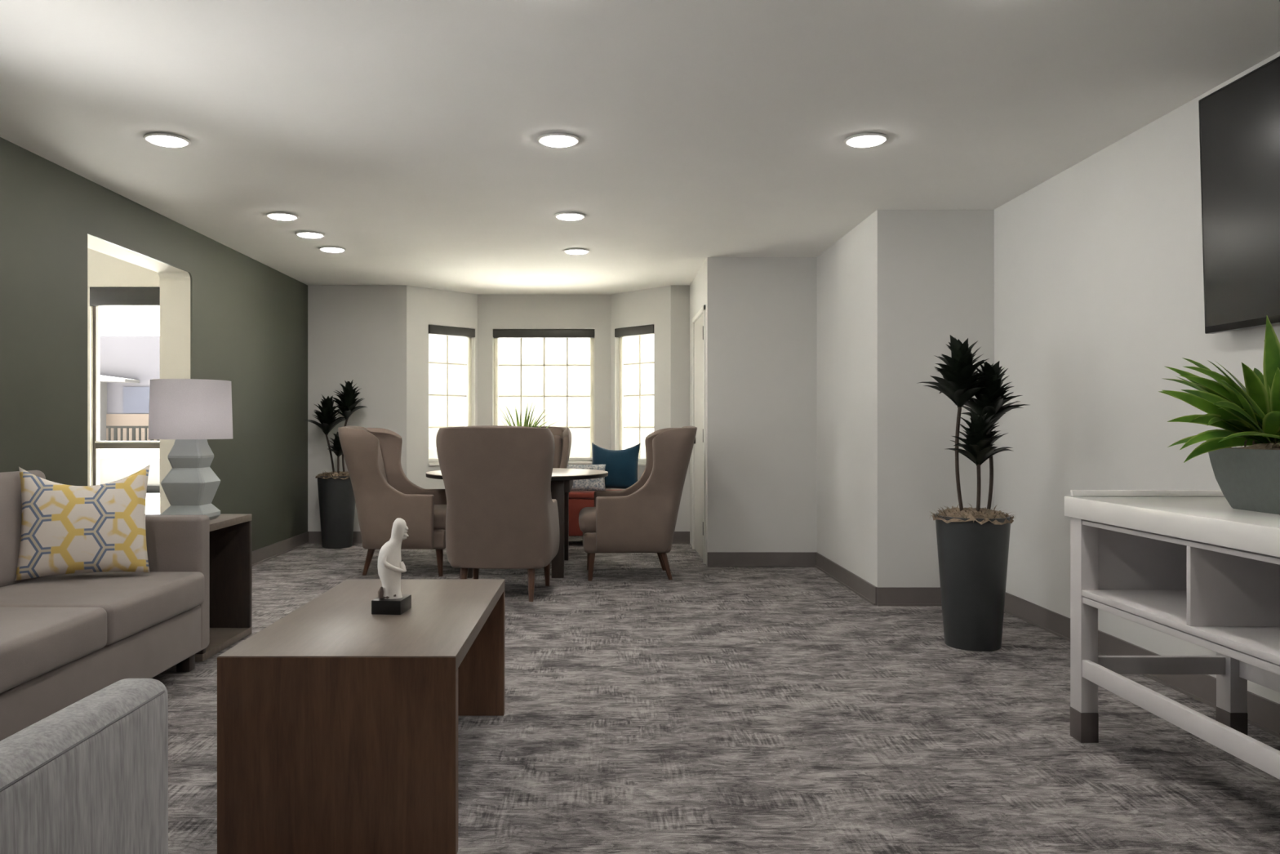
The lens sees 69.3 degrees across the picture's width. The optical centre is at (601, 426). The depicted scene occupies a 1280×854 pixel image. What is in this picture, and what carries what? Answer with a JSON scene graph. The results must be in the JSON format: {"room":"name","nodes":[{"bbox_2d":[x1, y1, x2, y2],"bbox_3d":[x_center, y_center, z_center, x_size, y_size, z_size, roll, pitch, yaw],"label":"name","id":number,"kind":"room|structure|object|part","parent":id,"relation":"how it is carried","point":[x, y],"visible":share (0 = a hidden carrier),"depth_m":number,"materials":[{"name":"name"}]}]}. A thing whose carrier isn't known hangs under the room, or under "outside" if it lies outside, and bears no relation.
{"room":"living room","nodes":[
{"label":"living room","id":0,"kind":"room"},
{"bbox_2d":[0,137,307,551],"bbox_3d":[-2.890,-0.120,3.635,0.220,2.440,10.470,0,0,0],"label":"wall","id":1,"kind":"structure","parent":0,"point":[226,314],"depth_m":5.81,"materials":[{"name":"green paint"}]},
{"bbox_2d":[87,248,159,485],"bbox_3d":[-4.750,-0.120,6.660,3.500,2.440,0.120,0,0,0],"label":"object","id":2,"kind":"structure","parent":1,"relation":"in","point":[104,270],"depth_m":6.60,"materials":[{"name":"beige paint"}]},
{"bbox_2d":[89,287,159,306],"bbox_3d":[-3.357,-0.930,6.619,0.587,0.131,0.062,0,0,0],"label":"roller shade","id":3,"kind":"object","parent":2,"relation":"attached to","point":[99,296],"visible":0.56,"depth_m":6.59,"materials":[{"name":"grey fabric"}]},
{"bbox_2d":[93,306,159,485],"bbox_3d":[-3.357,-0.075,6.665,0.595,1.850,0.070,0,0,0],"label":"window","id":4,"kind":"structure","parent":2,"relation":"attached to","point":[98,444],"depth_m":6.64,"materials":[{"name":"white plastic"}]},
{"bbox_3d":[-3.357,-0.075,6.673,0.595,1.850,0.055,0,0,0],"label":"frame","id":5,"kind":"part","parent":4,"relation":"part of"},
{"bbox_3d":[-3.357,0.135,6.670,0.555,0.040,0.060,0,0,0],"label":"meeting rail","id":6,"kind":"part","parent":4,"relation":"part of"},
{"bbox_2d":[252,531,309,565],"bbox_3d":[-2.770,1.044,7.513,0.020,0.112,2.473,0,0,0],"label":"baseboard","id":7,"kind":"structure","parent":1,"relation":"attached to","point":[264,553],"depth_m":7.93,"materials":[{"name":"grey rubber"}]},
{"bbox_2d":[307,285,406,531],"bbox_3d":[-2.312,-0.120,8.810,0.935,2.440,0.120,0,0,0],"label":"wall","id":8,"kind":"structure","parent":0,"point":[357,334],"depth_m":8.75,"materials":[{"name":"grey paint"}]},
{"bbox_2d":[308,531,362,543],"bbox_3d":[-2.312,1.044,8.740,0.935,0.112,0.020,0,0,0],"label":"baseboard","id":9,"kind":"structure","parent":8,"relation":"attached to","point":[314,537],"depth_m":8.74,"materials":[{"name":"grey rubber"}]},
{"bbox_2d":[406,285,477,488],"bbox_3d":[-1.592,-0.120,9.087,0.120,2.440,0.834,0,0,45],"label":"wall","id":10,"kind":"structure","parent":0,"point":[425,307],"depth_m":8.88,"materials":[{"name":"grey paint"}]},
{"bbox_2d":[428,462,439,466],"bbox_3d":[-1.487,0.365,9.135,0.078,0.024,0.560,0,0,45],"label":"trim","id":11,"kind":"structure","parent":10,"relation":"attached to","point":[429,464],"depth_m":8.96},
{"bbox_2d":[428,335,471,462],"bbox_3d":[-1.536,-0.312,9.183,0.560,1.355,0.055,0,0,-45],"label":"window","id":12,"kind":"structure","parent":10,"relation":"in","point":[468,341],"depth_m":9.34,"materials":[{"name":"white plastic"}]},
{"bbox_2d":[428,324,475,461],"bbox_3d":[-1.496,-0.326,9.143,0.087,1.321,0.552,0,0,45],"label":"roller shade","id":13,"kind":"object","parent":12,"relation":"attached to","point":[433,329],"visible":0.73,"depth_m":9.09,"materials":[{"name":"beige fabric"}]},
{"bbox_2d":[477,294,610,488],"bbox_3d":[-0.581,-0.120,9.400,1.348,2.440,0.120,0,0,0],"label":"wall","id":14,"kind":"structure","parent":0,"point":[494,311],"depth_m":9.34,"materials":[{"name":"grey paint"}]},
{"bbox_2d":[428,334,653,462],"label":"window","id":15,"kind":"structure","parent":14,"relation":"in","point":[495,340],"depth_m":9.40,"materials":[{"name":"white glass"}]},
{"bbox_2d":[493,328,594,459],"bbox_3d":[-0.585,-0.326,9.371,1.022,1.321,0.087,0,0,0],"label":"roller shade","id":16,"kind":"object","parent":15,"relation":"attached to","point":[497,333],"visible":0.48,"depth_m":9.33,"materials":[{"name":"beige fabric"}]},
{"bbox_2d":[567,462,591,464],"bbox_3d":[-0.585,0.365,9.359,1.030,0.024,0.078,0,0,0],"label":"trim","id":17,"kind":"structure","parent":14,"relation":"attached to","point":[569,463],"depth_m":9.32,"materials":[{"name":"white wood"}]},
{"bbox_2d":[0,0,1279,294],"bbox_3d":[-0.200,-1.400,3.950,5.600,0.120,11.300,0,0,0],"label":"ceiling","id":18,"kind":"structure","parent":0,"point":[404,134],"depth_m":3.89,"materials":[{"name":"white paint"}]},
{"bbox_2d":[143,133,191,147],"bbox_3d":[-2.020,-1.330,4.300,0.200,0.020,0.200,0,0,0],"label":"recessed light","id":19,"kind":"object","parent":18,"relation":"in","point":[166,140],"visible":1,"depth_m":4.27,"materials":[{"name":"white"}]},
{"bbox_2d":[265,212,298,220],"bbox_3d":[-2.020,-1.330,5.850,0.200,0.020,0.200,0,0,0],"label":"recessed light","id":20,"kind":"object","parent":18,"relation":"in","point":[276,215],"visible":1,"depth_m":5.81,"materials":[{"name":"white plastic"}]},
{"bbox_2d":[295,231,324,238],"bbox_3d":[-2.020,-1.330,6.410,0.200,0.020,0.200,0,0,0],"label":"recessed light","id":21,"kind":"object","parent":18,"relation":"in","point":[309,234],"visible":1,"depth_m":6.37,"materials":[{"name":"white plastic"}]},
{"bbox_2d":[318,246,346,252],"bbox_3d":[-2.020,-1.330,6.940,0.200,0.020,0.200,0,0,0],"label":"recessed light","id":22,"kind":"object","parent":18,"relation":"in","point":[328,249],"visible":1,"depth_m":6.89,"materials":[{"name":"white plastic"}]},
{"bbox_2d":[537,133,580,147],"bbox_3d":[-0.200,-1.330,4.300,0.200,0.020,0.200,0,0,0],"label":"recessed light","id":23,"kind":"object","parent":18,"relation":"in","point":[551,140],"visible":1,"depth_m":4.27,"materials":[{"name":"white plastic"}]},
{"bbox_2d":[554,212,585,220],"bbox_3d":[-0.200,-1.330,5.850,0.200,0.020,0.200,0,0,0],"label":"recessed light","id":24,"kind":"object","parent":18,"relation":"in","point":[562,215],"visible":1,"depth_m":5.81,"materials":[{"name":"white"}]},
{"bbox_2d":[563,248,589,254],"bbox_3d":[-0.190,-1.330,7.020,0.200,0.020,0.200,0,0,0],"label":"recessed light","id":25,"kind":"object","parent":18,"relation":"in","point":[573,251],"visible":1,"depth_m":6.97,"materials":[{"name":"white plastic"}]},
{"bbox_2d":[844,133,888,147],"bbox_3d":[1.230,-1.330,4.300,0.200,0.020,0.200,0,0,0],"label":"recessed light","id":26,"kind":"object","parent":18,"relation":"in","point":[864,140],"visible":1,"depth_m":4.26,"materials":[{"name":"white"}]},
{"bbox_2d":[610,285,671,489],"bbox_3d":[0.417,-0.120,9.086,0.120,2.440,0.814,0,0,-44],"label":"wall","id":27,"kind":"structure","parent":0,"point":[651,306],"depth_m":8.98,"materials":[{"name":"grey paint"}]},
{"bbox_2d":[619,335,653,462],"bbox_3d":[0.384,-0.312,9.161,0.055,1.355,0.540,0,0,-44],"label":"window","id":28,"kind":"structure","parent":27,"relation":"in","point":[623,363],"depth_m":9.31,"materials":[{"name":"white plastic"}]},
{"bbox_2d":[614,324,653,461],"bbox_3d":[0.344,-0.326,9.122,0.087,1.321,0.532,0,0,-44],"label":"roller shade","id":29,"kind":"object","parent":28,"relation":"attached to","point":[648,329],"visible":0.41,"depth_m":9.08,"materials":[{"name":"beige fabric"}]},
{"bbox_2d":[637,462,645,466],"bbox_3d":[0.335,0.365,9.114,0.078,0.024,0.540,0,0,-44],"label":"trim","id":30,"kind":"structure","parent":27,"relation":"attached to","point":[638,464],"depth_m":9.00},
{"bbox_2d":[671,285,689,531],"bbox_3d":[0.804,-0.120,8.810,0.301,2.440,0.120,0,0,0],"label":"wall","id":31,"kind":"structure","parent":0,"point":[680,295],"depth_m":8.75,"materials":[{"name":"grey paint"}]},
{"bbox_2d":[672,531,689,543],"bbox_3d":[0.745,1.044,8.740,0.181,0.112,0.020,0,0,0],"label":"baseboard","id":32,"kind":"structure","parent":31,"relation":"attached to","point":[679,537],"depth_m":8.74,"materials":[{"name":"grey rubber"}]},
{"bbox_2d":[689,261,705,546],"bbox_3d":[0.895,-0.120,8.085,0.120,2.440,1.331,0,0,0],"label":"wall","id":33,"kind":"structure","parent":0,"point":[697,287],"depth_m":8.55,"materials":[{"name":"grey paint"}]},
{"bbox_2d":[692,304,705,564],"bbox_3d":[0.855,0.060,7.890,0.200,2.080,0.940,0,0,0],"label":"door","id":34,"kind":"structure","parent":33,"relation":"in","point":[699,320],"depth_m":7.91,"materials":[{"name":"grey paint"}]},
{"bbox_2d":[151,536,1279,853],"bbox_3d":[-0.230,1.150,3.950,5.540,0.100,11.100,0,0,0],"label":"floor","id":35,"kind":"structure","parent":0,"point":[704,709],"depth_m":3.30,"materials":[{"name":"grey carpet"}]},
{"bbox_2d":[0,678,168,853],"bbox_3d":[-1.240,0.698,1.368,0.840,0.804,0.878,0,0,0],"label":"lounge chair","id":36,"kind":"object","parent":35,"relation":"on","point":[91,775],"visible":1,"depth_m":1.51,"materials":[{"name":"grey fabric"}]},
{"bbox_2d":[0,470,209,741],"bbox_3d":[-2.257,0.645,2.940,0.975,0.909,2.688,0,0,0],"label":"sofa","id":37,"kind":"object","parent":35,"relation":"on","point":[65,638],"visible":0.84,"depth_m":3.58,"materials":[{"name":"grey fabric"}]},
{"bbox_2d":[0,470,45,586],"bbox_3d":[-2.542,0.435,3.757,0.269,0.488,0.811,0,0,0],"label":"cushion","id":38,"kind":"object","parent":37,"relation":"on","point":[11,501],"depth_m":3.82,"materials":[{"name":"beige fabric"}]},
{"bbox_2d":[0,607,106,693],"bbox_3d":[-2.150,0.723,2.940,0.760,0.162,0.815,0,0,0],"label":"seat cushion","id":39,"kind":"object","parent":37,"relation":"on","point":[37,644],"depth_m":3.03,"materials":[{"name":"grey fabric"}]},
{"bbox_2d":[14,464,150,580],"bbox_3d":[-2.215,0.400,3.964,0.500,0.464,0.204,0,0,-26],"label":"throw pillow","id":40,"kind":"object","parent":37,"relation":"on","point":[66,529],"visible":1,"depth_m":3.90,"materials":[{"name":"fabric"}]},
{"bbox_2d":[0,571,204,645],"bbox_3d":[-2.150,0.723,3.757,0.760,0.162,0.815,0,0,0],"label":"seat cushion","id":41,"kind":"object","parent":37,"relation":"on","point":[136,604],"depth_m":3.68,"materials":[{"name":"grey fabric"}]},
{"bbox_3d":[-2.245,0.907,2.940,0.870,0.215,2.640,0,0,0],"label":"frame","id":42,"kind":"part","parent":37,"relation":"part of","materials":[{"name":"grey fabric"}]},
{"bbox_3d":[-2.264,0.710,4.223,0.912,0.610,0.123,0,0,0],"label":"arm","id":43,"kind":"part","parent":37,"relation":"part of"},
{"bbox_3d":[-1.880,1.057,4.180,0.060,0.086,0.060,0,0,0],"label":"leg","id":44,"kind":"part","parent":37,"relation":"part of","materials":[{"name":"brown wood"}]},
{"bbox_2d":[145,513,252,662],"bbox_3d":[-2.170,0.782,4.635,0.604,0.636,0.610,0,0,0],"label":"end table","id":45,"kind":"object","parent":35,"relation":"on","point":[230,534],"visible":0.22,"depth_m":4.91,"materials":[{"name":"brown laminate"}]},
{"bbox_2d":[148,378,232,519],"bbox_3d":[-2.055,0.116,4.630,0.388,0.696,0.388,0,0,0],"label":"table lamp","id":46,"kind":"object","parent":45,"relation":"on","point":[191,412],"visible":0.98,"depth_m":4.53,"materials":[{"name":"grey ceramic"}]},
{"bbox_3d":[-2.055,-0.086,4.630,0.388,0.292,0.388,0,0,0],"label":"lamp shade","id":47,"kind":"part","parent":46,"relation":"part of","materials":[{"name":"white fabric"}]},
{"bbox_3d":[-2.170,0.481,4.635,0.604,0.035,0.610,0,0,0],"label":"panel","id":48,"kind":"part","parent":45,"relation":"part of","materials":[{"name":"grey laminate"}]},
{"bbox_3d":[-2.170,0.782,4.348,0.604,0.566,0.035,0,0,0],"label":"panel","id":49,"kind":"part","parent":45,"relation":"part of","materials":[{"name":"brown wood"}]},
{"bbox_3d":[-2.170,1.083,4.635,0.604,0.035,0.610,0,0,0],"label":"panel","id":50,"kind":"part","parent":45,"relation":"part of","materials":[{"name":"grey laminate"}]},
{"bbox_3d":[-2.170,0.782,4.923,0.604,0.566,0.035,0,0,0],"label":"panel","id":51,"kind":"part","parent":45,"relation":"part of","materials":[{"name":"brown wood"}]},
{"bbox_2d":[305,380,366,548],"bbox_3d":[-2.450,0.329,8.508,0.594,1.542,0.431,0,0,0],"label":"dracaena","id":52,"kind":"object","parent":35,"relation":"on","point":[336,499],"visible":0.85,"depth_m":8.40,"materials":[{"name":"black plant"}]},
{"bbox_3d":[-2.495,0.168,8.500,0.087,0.556,0.018,0,0,0],"label":"stem","id":53,"kind":"part","parent":52,"relation":"part of","materials":[{"name":"plant"}]},
{"bbox_3d":[-2.410,0.307,8.460,0.017,0.275,0.018,0,0,0],"label":"stem","id":54,"kind":"part","parent":52,"relation":"part of","materials":[{"name":"brown plant"}]},
{"bbox_3d":[-2.358,0.093,8.520,0.073,0.706,0.018,0,0,0],"label":"stem","id":55,"kind":"part","parent":52,"relation":"part of","materials":[{"name":"brown plant"}]},
{"bbox_2d":[317,475,355,548],"bbox_3d":[-2.430,0.772,8.500,0.356,0.655,0.356,0,0,0],"label":"planter","id":56,"kind":"object","parent":35,"relation":"on","point":[336,499],"depth_m":8.37,"materials":[{"name":"grey plastic"}]},
{"bbox_2d":[217,578,504,853],"bbox_3d":[-0.678,0.843,2.964,0.610,0.514,1.202,0,0,0],"label":"coffee table","id":57,"kind":"object","parent":35,"relation":"on","point":[337,719],"visible":0.99,"depth_m":2.36,"materials":[{"name":"brown wood"}]},
{"bbox_3d":[-0.678,0.845,2.384,0.610,0.511,0.042,0,0,0],"label":"panel","id":58,"kind":"part","parent":57,"relation":"part of","materials":[{"name":"brown wood"}]},
{"bbox_2d":[371,517,411,614],"bbox_3d":[-0.664,0.438,2.942,0.103,0.296,0.112,0,0,6],"label":"figure sculpture","id":59,"kind":"object","parent":57,"relation":"on","point":[390,600],"visible":1,"depth_m":2.91,"materials":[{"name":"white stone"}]},
{"bbox_3d":[-0.658,0.431,2.917,0.077,0.060,0.025,0,0,-19],"label":"arm","id":60,"kind":"part","parent":59,"relation":"part of","materials":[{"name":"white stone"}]},
{"bbox_3d":[-0.678,0.845,3.544,0.610,0.511,0.042,0,0,0],"label":"panel","id":61,"kind":"part","parent":57,"relation":"part of","materials":[{"name":"brown wood"}]},
{"bbox_2d":[337,426,446,576],"bbox_3d":[-1.531,0.546,7.085,0.878,1.109,0.743,0,0,2],"label":"chair","id":62,"kind":"object","parent":35,"relation":"on","point":[384,494],"visible":0.84,"depth_m":6.76,"materials":[{"name":"brown fabric"}]},
{"bbox_3d":[-1.725,0.985,6.876,0.105,0.230,0.052,0,0,2],"label":"leg","id":63,"kind":"part","parent":62,"relation":"part of","materials":[{"name":"brown wood"}]},
{"bbox_3d":[-1.442,0.828,7.080,0.637,0.145,0.600,0,0,2],"label":"seat rail","id":64,"kind":"part","parent":62,"relation":"part of","materials":[{"name":"brown fabric"}]},
{"bbox_3d":[-1.198,0.985,6.824,0.055,0.230,0.052,0,0,2],"label":"leg","id":65,"kind":"part","parent":62,"relation":"part of","materials":[{"name":"brown wood"}]},
{"bbox_2d":[433,504,446,529],"bbox_3d":[-1.413,0.693,7.078,0.637,0.179,0.554,0,0,2],"label":"seat cushion","id":66,"kind":"object","parent":62,"relation":"on","point":[439,510],"depth_m":6.80,"materials":[{"name":"brown fabric"}]},
{"bbox_2d":[435,425,559,601],"bbox_3d":[-0.652,0.546,6.075,0.743,1.109,0.878,0,0,4],"label":"chair","id":67,"kind":"object","parent":35,"relation":"on","point":[502,513],"visible":0.99,"depth_m":5.76,"materials":[{"name":"brown fabric"}]},
{"bbox_3d":[-0.878,0.985,5.904,0.052,0.230,0.105,0,0,4],"label":"leg","id":68,"kind":"part","parent":67,"relation":"part of","materials":[{"name":"brown wood"}]},
{"bbox_3d":[-0.871,0.985,6.433,0.052,0.230,0.055,0,0,4],"label":"leg","id":69,"kind":"part","parent":67,"relation":"part of","materials":[{"name":"brown wood"}]},
{"bbox_3d":[-0.644,0.828,6.162,0.600,0.145,0.637,0,0,4],"label":"seat rail","id":70,"kind":"part","parent":67,"relation":"part of","materials":[{"name":"brown fabric"}]},
{"bbox_3d":[-0.449,0.985,5.874,0.052,0.230,0.105,0,0,4],"label":"leg","id":71,"kind":"part","parent":67,"relation":"part of","materials":[{"name":"brown wood"}]},
{"bbox_3d":[-0.382,0.985,6.399,0.052,0.230,0.055,0,0,4],"label":"leg","id":72,"kind":"part","parent":67,"relation":"part of","materials":[{"name":"brown wood"}]},
{"bbox_2d":[426,467,608,577],"bbox_3d":[-0.655,0.725,7.220,1.412,0.750,1.412,0,0,0],"label":"round table","id":73,"kind":"object","parent":35,"relation":"on","point":[562,479],"visible":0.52,"depth_m":6.73,"materials":[{"name":"beige laminate"}]},
{"bbox_3d":[-0.990,0.742,6.775,0.090,0.716,0.090,0,0,0],"label":"leg","id":74,"kind":"part","parent":73,"relation":"part of","materials":[{"name":"brown wood"}]},
{"bbox_2d":[496,401,559,428],"bbox_3d":[-0.610,0.071,7.170,0.516,0.557,0.651,0,0,-25],"label":"potted grass","id":75,"kind":"object","parent":73,"relation":"on","point":[526,422],"depth_m":7.12,"materials":[{"name":"green plant"}]},
{"bbox_3d":[-0.320,0.742,6.775,0.090,0.716,0.090,0,0,0],"label":"leg","id":76,"kind":"part","parent":73,"relation":"part of","materials":[{"name":"brown wood"}]},
{"bbox_3d":[-0.320,0.742,7.665,0.090,0.716,0.090,0,0,0],"label":"leg","id":77,"kind":"part","parent":73,"relation":"part of","materials":[{"name":"brown wood"}]},
{"bbox_2d":[531,426,571,496],"bbox_3d":[-0.650,0.546,8.146,0.743,1.109,0.878,0,0,1],"label":"chair","id":78,"kind":"object","parent":35,"relation":"on","point":[562,436],"visible":0.12,"depth_m":8.35,"materials":[{"name":"brown fabric"}]},
{"bbox_2d":[568,488,621,535],"bbox_3d":[-0.190,0.850,8.740,1.120,0.501,0.450,0,0,0],"label":"bench","id":79,"kind":"object","parent":35,"relation":"on","point":[578,500],"visible":0.06,"depth_m":8.53,"materials":[{"name":"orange fabric"}]},
{"bbox_2d":[567,464,605,490],"bbox_3d":[-0.220,0.475,8.660,0.520,0.247,0.157,0,0,0],"label":"lumbar pillow","id":80,"kind":"object","parent":79,"relation":"on","point":[593,484],"visible":0.34,"depth_m":8.60,"materials":[{"name":"grey fabric"}]},
{"bbox_3d":[-0.190,0.632,8.740,1.120,0.067,0.450,0,0,0],"label":"seat","id":81,"kind":"part","parent":79,"relation":"part of","materials":[{"name":"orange fabric"}]},
{"bbox_2d":[591,442,640,488],"bbox_3d":[0.124,0.372,8.796,0.487,0.446,0.184,0,0,18],"label":"throw pillow","id":82,"kind":"object","parent":79,"relation":"on","point":[621,465],"visible":0.8,"depth_m":8.73,"materials":[{"name":"teal fabric"}]},
{"bbox_2d":[578,426,697,581],"bbox_3d":[0.266,0.546,6.884,0.878,1.109,0.743,0,0,-2],"label":"chair","id":83,"kind":"object","parent":35,"relation":"on","point":[642,517],"visible":1,"depth_m":6.55,"materials":[{"name":"brown fabric"}]},
{"bbox_2d":[578,506,595,533],"bbox_3d":[0.147,0.693,6.879,0.637,0.179,0.554,0,0,-2],"label":"seat cushion","id":84,"kind":"object","parent":83,"relation":"on","point":[587,515],"depth_m":6.61,"materials":[{"name":"brown fabric"}]},
{"bbox_3d":[-0.084,0.985,7.117,0.055,0.230,0.052,0,0,-2],"label":"leg","id":85,"kind":"part","parent":83,"relation":"part of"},
{"bbox_3d":[-0.069,0.985,6.627,0.055,0.230,0.052,0,0,-2],"label":"leg","id":86,"kind":"part","parent":83,"relation":"part of","materials":[{"name":"brown wood"}]},
{"bbox_3d":[0.177,0.828,6.880,0.637,0.145,0.600,0,0,-2],"label":"seat rail","id":87,"kind":"part","parent":83,"relation":"part of","materials":[{"name":"brown fabric"}]},
{"bbox_3d":[0.445,0.985,7.103,0.105,0.230,0.052,0,0,-2],"label":"leg","id":88,"kind":"part","parent":83,"relation":"part of","materials":[{"name":"brown wood"}]},
{"bbox_3d":[0.458,0.985,6.673,0.105,0.230,0.052,0,0,-2],"label":"leg","id":89,"kind":"part","parent":83,"relation":"part of","materials":[{"name":"brown wood"}]},
{"bbox_2d":[919,334,1026,651],"bbox_3d":[1.878,0.320,4.672,0.500,1.560,0.436,0,0,35],"label":"dracaena","id":90,"kind":"object","parent":35,"relation":"on","point":[973,543],"visible":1,"depth_m":4.56,"materials":[{"name":"green plant"}]},
{"bbox_3d":[1.805,0.083,4.660,0.046,0.727,0.018,0,0,0],"label":"stem","id":91,"kind":"part","parent":90,"relation":"part of","materials":[{"name":"brown plant"}]},
{"bbox_3d":[1.878,0.263,4.610,0.024,0.366,0.018,0,0,0],"label":"stem","id":92,"kind":"part","parent":90,"relation":"part of","materials":[{"name":"brown plant"}]},
{"bbox_3d":[1.965,0.138,4.685,0.037,0.617,0.028,0,0,0],"label":"stem","id":93,"kind":"part","parent":90,"relation":"part of","materials":[{"name":"brown plant"}]},
{"bbox_2d":[1064,489,1279,779],"bbox_3d":[1.960,0.663,2.280,0.600,0.874,2.080,0,0,0],"label":"console table","id":94,"kind":"object","parent":35,"relation":"on","point":[1190,566],"visible":0.92,"depth_m":2.95,"materials":[{"name":"wood"}]},
{"bbox_3d":[1.700,0.658,3.257,0.060,0.676,0.075,0,0,0],"label":"leg","id":95,"kind":"part","parent":94,"relation":"part of","materials":[{"name":"grey paint"}]},
{"bbox_3d":[1.984,0.457,3.240,0.512,0.263,0.020,0,0,0],"label":"panel","id":96,"kind":"part","parent":94,"relation":"part of","materials":[{"name":"grey paint"}]},
{"bbox_2d":[1081,589,1279,665],"bbox_3d":[1.959,0.578,2.283,0.574,0.021,1.879,0,0,0],"label":"shelf","id":97,"kind":"object","parent":94,"relation":"attached to","point":[1258,642],"depth_m":2.65,"materials":[{"name":"grey paint"}]},
{"bbox_3d":[1.683,0.333,2.283,0.018,0.014,1.875,0,0,0],"label":"rail","id":98,"kind":"part","parent":94,"relation":"part of","materials":[{"name":"grey paint"}]},
{"bbox_3d":[1.688,0.603,2.283,0.024,0.022,1.879,0,0,0],"label":"shelf rail","id":99,"kind":"part","parent":94,"relation":"part of","materials":[{"name":"grey paint"}]},
{"bbox_2d":[1158,315,1279,514],"bbox_3d":[2.051,-0.043,2.629,0.586,0.582,0.811,0,0,-37],"label":"potted plant","id":100,"kind":"object","parent":94,"relation":"on","point":[1248,477],"visible":1,"depth_m":2.76,"materials":[{"name":"green plant"}]},
{"bbox_3d":[2.020,0.156,2.620,0.274,0.184,0.536,0,0,0],"label":"pot","id":101,"kind":"part","parent":100,"relation":"part of","materials":[{"name":"grey ceramic"}]},
{"bbox_3d":[2.220,0.658,3.257,0.060,0.676,0.075,0,0,0],"label":"leg","id":102,"kind":"part","parent":94,"relation":"part of","materials":[{"name":"grey paint"}]},
{"bbox_2d":[705,257,817,564],"bbox_3d":[1.327,-0.120,7.360,0.985,2.440,0.120,0,0,0],"label":"wall","id":103,"kind":"structure","parent":0,"point":[761,313],"depth_m":7.30,"materials":[{"name":"grey paint"}]},
{"bbox_2d":[706,551,817,566],"bbox_3d":[1.268,1.044,7.290,0.865,0.112,0.020,0,0,0],"label":"baseboard","id":104,"kind":"structure","parent":103,"relation":"attached to","point":[713,558],"depth_m":7.29,"materials":[{"name":"grey rubber"}]},
{"bbox_2d":[817,213,871,583],"bbox_3d":[1.760,-0.120,6.560,0.120,2.440,1.480,0,0,0],"label":"wall","id":105,"kind":"structure","parent":0,"point":[844,270],"depth_m":6.41,"materials":[{"name":"grey paint"}]},
{"bbox_2d":[814,552,877,605],"bbox_3d":[1.690,1.044,6.500,0.020,0.112,1.600,0,0,0],"label":"baseboard","id":106,"kind":"structure","parent":105,"relation":"attached to","point":[864,588],"depth_m":6.32,"materials":[{"name":"grey rubber"}]},
{"bbox_2d":[871,209,994,586],"bbox_3d":[2.120,-0.120,5.760,0.840,2.440,0.120,0,0,0],"label":"wall","id":107,"kind":"structure","parent":0,"point":[933,270],"depth_m":5.70,"materials":[{"name":"grey paint"}]},
{"bbox_2d":[877,586,942,605],"bbox_3d":[2.060,1.044,5.690,0.720,0.112,0.020,0,0,0],"label":"baseboard","id":108,"kind":"structure","parent":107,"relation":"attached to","point":[886,596],"depth_m":5.69,"materials":[{"name":"grey rubber"}]},
{"bbox_2d":[935,512,1011,651],"bbox_3d":[1.870,0.772,4.660,0.356,0.655,0.356,0,0,0],"label":"planter","id":109,"kind":"object","parent":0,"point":[973,548],"depth_m":4.53,"materials":[{"name":"grey ceramic"}]},
{"bbox_2d":[994,51,1279,703],"bbox_3d":[2.480,-0.120,2.050,0.120,2.440,7.300,0,0,0],"label":"wall","id":110,"kind":"structure","parent":0,"point":[1099,286],"depth_m":4.47,"materials":[{"name":"grey paint"}]},
{"bbox_2d":[1004,591,1279,737],"bbox_3d":[2.410,1.044,2.050,0.020,0.112,7.300,0,0,0],"label":"baseboard","id":111,"kind":"structure","parent":110,"relation":"attached to","point":[1264,713],"depth_m":4.01,"materials":[{"name":"grey rubber"}]},
{"bbox_2d":[1198,56,1279,333],"bbox_3d":[2.363,-0.813,2.780,0.108,0.905,1.600,0,0,0],"label":"television","id":112,"kind":"object","parent":110,"relation":"attached to","point":[1239,122],"visible":1,"depth_m":3.35,"materials":[{"name":"black metal"}]},
{"label":"outside","id":113,"kind":"structure","parent":0,"visible":0},
{"bbox_2d":[145,493,159,513],"bbox_3d":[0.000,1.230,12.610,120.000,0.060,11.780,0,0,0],"label":"ground","id":114,"kind":"structure","parent":113,"point":[153,500],"depth_m":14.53,"materials":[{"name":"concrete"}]},
{"bbox_2d":[100,447,438,493],"bbox_3d":[-9.000,0.790,16.980,13.000,0.820,0.320,0,0,0],"label":"wall","id":115,"kind":"structure","parent":114,"relation":"on","point":[116,464],"depth_m":16.90,"materials":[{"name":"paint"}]},
{"bbox_3d":[-9.000,0.830,17.000,13.000,0.500,0.200,0,0,0],"label":"wall panel","id":116,"kind":"part","parent":115,"relation":"part of","materials":[{"name":"paint"}]},
{"bbox_2d":[106,426,159,440],"bbox_3d":[-8.540,0.180,17.000,1.120,0.400,0.040,0,0,0],"label":"metal railing","id":117,"kind":"object","parent":115,"relation":"on","point":[115,428],"visible":0.41,"depth_m":16.99,"materials":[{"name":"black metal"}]},
{"bbox_3d":[-8.540,0.000,17.000,1.120,0.040,0.040,0,0,0],"label":"rail","id":118,"kind":"part","parent":117,"relation":"part of","materials":[{"name":"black metal"}]},
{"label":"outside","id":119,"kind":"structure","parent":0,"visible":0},
{"bbox_3d":[0.000,1.230,39.250,120.000,0.060,41.500,0,0,0],"label":"road","id":120,"kind":"object","parent":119,"visible":0},
{"bbox_2d":[100,336,159,440],"bbox_3d":[-20.250,-0.875,32.550,18.500,4.150,6.900,0,0,0],"label":"neighbouring building","id":121,"kind":"structure","parent":120,"relation":"on","point":[128,364],"depth_m":30.00,"materials":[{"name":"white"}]},
{"bbox_3d":[-14.700,-0.875,30.020,1.600,0.850,0.160,0,0,0],"label":"window panel","id":122,"kind":"part","parent":121,"relation":"part of","materials":[{"name":"white glass"}]}
]}

